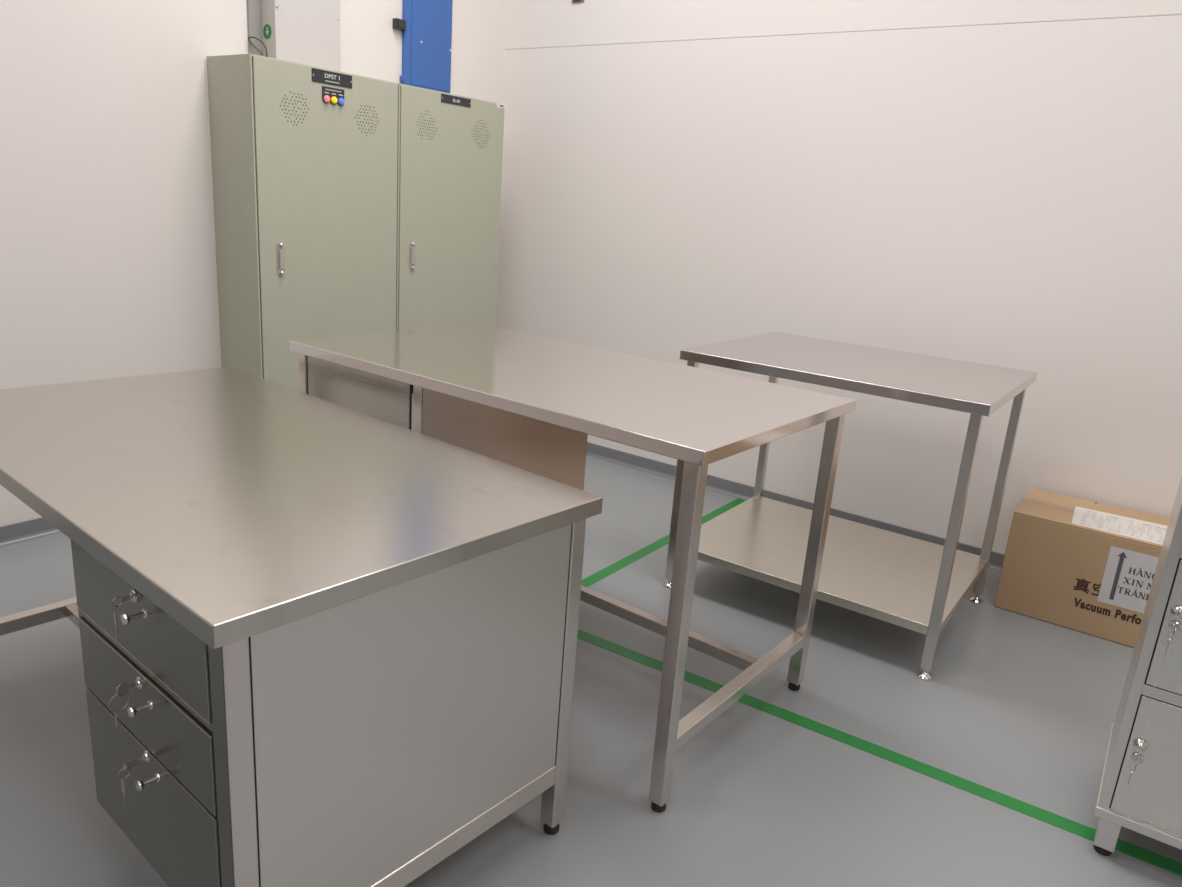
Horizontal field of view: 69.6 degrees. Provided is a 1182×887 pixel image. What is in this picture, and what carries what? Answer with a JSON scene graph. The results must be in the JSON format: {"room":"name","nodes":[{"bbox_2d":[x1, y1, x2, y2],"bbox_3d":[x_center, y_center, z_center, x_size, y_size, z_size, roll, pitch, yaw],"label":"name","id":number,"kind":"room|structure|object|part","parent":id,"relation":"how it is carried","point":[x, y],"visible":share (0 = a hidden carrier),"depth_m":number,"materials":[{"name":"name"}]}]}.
{"room":"factory workshop","nodes":[
{"label":"factory workshop","id":0,"kind":"room"},
{"bbox_2d":[0,0,506,525],"bbox_3d":[-2.448,-1.193,1.882,0.100,3.500,6.800,15,19,34],"label":"wall","id":1,"kind":"structure","parent":0,"point":[107,266],"depth_m":3.02,"materials":[{"name":"white paint"}]},
{"bbox_2d":[0,517,60,546],"bbox_3d":[-2.521,0.468,2.316,0.024,0.066,6.600,15,19,34],"label":"baseboard","id":2,"kind":"structure","parent":1,"relation":"attached to","point":[18,532],"depth_m":3.01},
{"bbox_2d":[247,0,340,71],"bbox_3d":[-1.122,-2.347,3.171,0.106,1.796,0.367,15,19,34],"label":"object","id":3,"kind":"object","parent":1,"relation":"attached to","point":[307,32],"visible":0.87,"depth_m":3.33,"materials":[{"name":"grey metal"}]},
{"bbox_3d":[-1.104,-2.366,3.195,0.099,1.771,0.302,15,19,34],"label":"casing","id":4,"kind":"part","parent":3,"relation":"part of","materials":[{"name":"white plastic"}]},
{"bbox_2d":[393,0,452,92],"bbox_3d":[-0.727,-2.483,3.758,0.032,1.799,0.348,15,19,34],"label":"electrical cabinet","id":5,"kind":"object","parent":1,"relation":"attached to","point":[425,26],"depth_m":3.95,"materials":[{"name":"blue metal"}]},
{"bbox_2d":[0,455,1181,886],"bbox_3d":[-0.042,1.208,0.628,6.400,0.080,6.800,15,19,34],"label":"floor","id":6,"kind":"structure","parent":0,"point":[1021,707],"depth_m":2.12,"materials":[{"name":"grey concrete"}]},
{"bbox_2d":[0,367,602,886],"bbox_3d":[-0.798,0.366,1.859,1.421,0.757,0.789,17,20,38],"label":"workbench","id":7,"kind":"object","parent":6,"relation":"on","point":[324,643],"visible":1,"depth_m":1.40,"materials":[{"name":"metal"}]},
{"bbox_3d":[-0.658,0.249,1.224,0.017,0.017,0.031,17,20,38],"label":"knob","id":8,"kind":"part","parent":7,"relation":"part of","materials":[{"name":"silver metal"}]},
{"bbox_3d":[-0.673,0.396,1.270,0.017,0.017,0.031,17,20,38],"label":"knob","id":9,"kind":"part","parent":7,"relation":"part of","materials":[{"name":"silver metal"}]},
{"bbox_3d":[-0.679,0.260,1.278,0.460,0.138,0.018,17,20,38],"label":"drawer","id":10,"kind":"part","parent":7,"relation":"part of","materials":[{"name":"metal"}]},
{"bbox_3d":[-0.695,0.445,1.335,0.474,0.539,0.012,17,20,38],"label":"frame","id":11,"kind":"part","parent":7,"relation":"part of","materials":[{"name":"metal"}]},
{"bbox_3d":[-0.678,0.518,1.301,0.017,0.017,0.031,17,20,38],"label":"knob","id":12,"kind":"part","parent":7,"relation":"part of","materials":[{"name":"silver metal"}]},
{"bbox_3d":[-0.690,0.407,1.320,0.460,0.130,0.018,17,20,38],"label":"drawer","id":13,"kind":"part","parent":7,"relation":"part of","materials":[{"name":"metal"}]},
{"bbox_3d":[-0.703,0.585,1.370,0.460,0.234,0.018,17,20,38],"label":"drawer","id":14,"kind":"part","parent":7,"relation":"part of","materials":[{"name":"metal"}]},
{"bbox_3d":[-0.499,0.578,1.209,0.037,0.699,0.037,17,20,38],"label":"leg","id":15,"kind":"part","parent":7,"relation":"part of","materials":[{"name":"metal"}]},
{"bbox_3d":[-0.263,0.451,1.433,0.004,0.543,0.639,17,20,38],"label":"panel","id":16,"kind":"part","parent":7,"relation":"part of","materials":[{"name":"silver metal"}]},
{"bbox_3d":[-0.294,0.731,1.521,0.036,0.046,0.644,17,20,38],"label":"rail","id":17,"kind":"part","parent":7,"relation":"part of","materials":[{"name":"metal"}]},
{"bbox_3d":[-0.058,0.467,1.716,0.037,0.699,0.037,17,20,38],"label":"leg","id":18,"kind":"part","parent":7,"relation":"part of","materials":[{"name":"metal"}]},
{"bbox_2d":[205,54,397,390],"bbox_3d":[-1.174,-0.649,3.585,0.302,1.710,0.690,15,19,34],"label":"tall cabinet","id":19,"kind":"object","parent":6,"relation":"on","point":[303,158],"visible":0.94,"depth_m":3.33,"materials":[{"name":"metal"}]},
{"bbox_3d":[-1.196,-0.711,3.281,0.004,0.130,0.033,15,19,34],"label":"handle","id":20,"kind":"part","parent":19,"relation":"part of","materials":[{"name":"metal"}]},
{"bbox_2d":[324,95,329,101],"bbox_3d":[-1.017,-1.330,3.284,0.012,0.025,0.025,15,19,34],"label":"lamp","id":21,"kind":"object","parent":19,"relation":"attached to","point":[326,97],"depth_m":3.28,"materials":[{"name":"plastic"}]},
{"bbox_3d":[-1.003,-1.351,3.311,0.004,0.061,0.102,15,19,34],"label":"lamp panel","id":22,"kind":"part","parent":19,"relation":"part of","materials":[{"name":"black plastic"}]},
{"bbox_2d":[331,97,336,102],"bbox_3d":[-0.997,-1.336,3.311,0.012,0.025,0.025,15,19,34],"label":"lamp","id":23,"kind":"object","parent":19,"relation":"attached to","point":[333,99],"depth_m":3.30,"materials":[{"name":"yellow plastic"}]},
{"bbox_2d":[338,98,344,104],"bbox_3d":[-0.977,-1.343,3.337,0.012,0.025,0.025,15,19,34],"label":"lamp","id":24,"kind":"object","parent":19,"relation":"attached to","point":[341,101],"depth_m":3.33,"materials":[{"name":"blue plastic"}]},
{"bbox_2d":[396,83,504,330],"bbox_3d":[-0.772,-0.771,4.118,0.295,1.710,0.662,15,19,34],"label":"tall cabinet","id":25,"kind":"object","parent":6,"relation":"on","point":[450,146],"visible":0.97,"depth_m":3.92,"materials":[{"name":"metal"}]},
{"bbox_3d":[-0.800,-0.840,3.807,0.004,0.128,0.033,15,19,34],"label":"handle","id":26,"kind":"part","parent":25,"relation":"part of","materials":[{"name":"metal"}]},
{"bbox_2d":[289,324,855,811],"bbox_3d":[-0.119,0.202,2.442,1.392,0.850,0.758,16,20,36],"label":"workbench","id":27,"kind":"object","parent":6,"relation":"on","point":[532,403],"visible":0.57,"depth_m":2.21,"materials":[{"name":"metal"}]},
{"bbox_3d":[-0.849,0.118,2.566,0.036,0.797,0.036,16,20,36],"label":"leg","id":28,"kind":"part","parent":27,"relation":"part of","materials":[{"name":"metal"}]},
{"bbox_3d":[-0.657,0.112,2.401,0.449,0.664,0.015,16,20,36],"label":"door","id":29,"kind":"part","parent":27,"relation":"part of","materials":[{"name":"metal"}]},
{"bbox_3d":[-0.450,0.170,2.253,0.034,0.669,0.036,16,20,36],"label":"pedestal post","id":30,"kind":"part","parent":27,"relation":"part of","materials":[{"name":"metal"}]},
{"bbox_3d":[0.181,0.414,1.793,0.036,0.797,0.036,16,20,36],"label":"leg","id":31,"kind":"part","parent":27,"relation":"part of","materials":[{"name":"metal"}]},
{"bbox_3d":[0.610,0.296,2.320,0.036,0.797,0.036,16,20,36],"label":"leg","id":32,"kind":"part","parent":27,"relation":"part of","materials":[{"name":"metal"}]},
{"bbox_2d":[581,498,745,586],"bbox_3d":[0.261,0.405,3.387,0.047,0.001,1.558,15,19,33],"label":"tape","id":33,"kind":"object","parent":6,"relation":"on","point":[635,556],"visible":0.5,"depth_m":3.29,"materials":[{"name":"green plastic"}]},
{"bbox_2d":[663,332,1036,679],"bbox_3d":[0.870,0.133,2.947,0.956,0.848,0.757,15,19,33],"label":"table","id":34,"kind":"object","parent":6,"relation":"on","point":[911,583],"visible":0.92,"depth_m":2.84,"materials":[{"name":"metal"}]},
{"bbox_3d":[0.310,0.102,2.916,0.030,0.786,0.030,15,19,33],"label":"leg","id":35,"kind":"part","parent":34,"relation":"part of","materials":[{"name":"metal"}]},
{"bbox_3d":[0.711,-0.024,3.463,0.030,0.786,0.030,15,19,33],"label":"leg","id":36,"kind":"part","parent":34,"relation":"part of","materials":[{"name":"metal"}]},
{"bbox_2d":[698,497,987,634],"bbox_3d":[0.851,0.393,3.021,0.914,0.030,0.717,15,19,33],"label":"shelf","id":37,"kind":"object","parent":34,"relation":"attached to","point":[888,576],"depth_m":2.93,"materials":[{"name":"metal"}]},
{"bbox_3d":[1.029,0.293,2.433,0.030,0.786,0.030,15,19,33],"label":"leg","id":38,"kind":"part","parent":34,"relation":"part of","materials":[{"name":"metal"}]},
{"bbox_3d":[1.430,0.167,2.980,0.030,0.786,0.030,15,19,33],"label":"leg","id":39,"kind":"part","parent":34,"relation":"part of","materials":[{"name":"metal"}]},
{"bbox_2d":[577,629,1181,875],"bbox_3d":[1.264,0.917,1.846,3.578,0.001,0.047,14,19,31],"label":"tape","id":40,"kind":"object","parent":6,"relation":"on","point":[1125,847],"visible":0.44,"depth_m":2.12,"materials":[{"name":"green plastic"}]},
{"bbox_2d":[994,488,1169,647],"bbox_3d":[1.891,0.462,2.941,0.801,0.365,0.374,15,19,33],"label":"cardboard box","id":41,"kind":"object","parent":6,"relation":"on","point":[1081,565],"visible":0.96,"depth_m":2.90,"materials":[{"name":"brown cardboard"}]},
{"bbox_2d":[1093,476,1181,855],"bbox_3d":[1.514,0.139,1.622,0.647,1.652,0.440,15,19,32],"label":"locker","id":42,"kind":"object","parent":6,"relation":"on","point":[1140,789],"visible":1,"depth_m":1.76,"materials":[{"name":"silver metal"}]},
{"bbox_3d":[1.132,0.845,1.863,0.040,0.076,0.040,15,19,32],"label":"leg","id":43,"kind":"part","parent":42,"relation":"part of","materials":[{"name":"metal"}]},
{"bbox_3d":[1.472,0.828,1.832,0.647,0.022,0.407,15,19,32],"label":"frame","id":44,"kind":"part","parent":42,"relation":"part of","materials":[{"name":"metal"}]},
{"bbox_3d":[1.139,0.628,1.765,0.027,0.027,0.014,15,19,32],"label":"knob","id":45,"kind":"part","parent":42,"relation":"part of","materials":[{"name":"silver metal"}]},
{"bbox_3d":[1.243,0.683,1.715,0.285,0.276,0.004,15,19,32],"label":"door","id":46,"kind":"part","parent":42,"relation":"part of","materials":[{"name":"metal"}]},
{"bbox_3d":[1.264,0.391,1.632,0.285,0.276,0.004,15,19,32],"label":"door","id":47,"kind":"part","parent":42,"relation":"part of","materials":[{"name":"metal"}]},
{"bbox_3d":[1.161,0.336,1.682,0.027,0.027,0.014,15,19,32],"label":"knob","id":48,"kind":"part","parent":42,"relation":"part of","materials":[{"name":"silver metal"}]},
{"bbox_2d":[496,0,1181,553],"bbox_3d":[2.102,-1.101,2.750,6.300,3.500,0.100,15,19,34],"label":"wall","id":49,"kind":"structure","parent":0,"point":[1008,195],"depth_m":3.44,"materials":[{"name":"white paint"}]},
{"bbox_2d":[586,442,1004,571],"bbox_3d":[1.903,0.546,3.197,6.200,0.066,0.024,15,19,34],"label":"baseboard","id":50,"kind":"structure","parent":49,"relation":"attached to","point":[724,486],"depth_m":4.01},
{"bbox_2d":[505,13,1181,49],"bbox_3d":[2.051,-1.357,2.665,6.200,0.004,0.002,15,19,34],"label":"trim","id":51,"kind":"structure","parent":49,"relation":"attached to","point":[1170,13],"depth_m":3.30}
]}

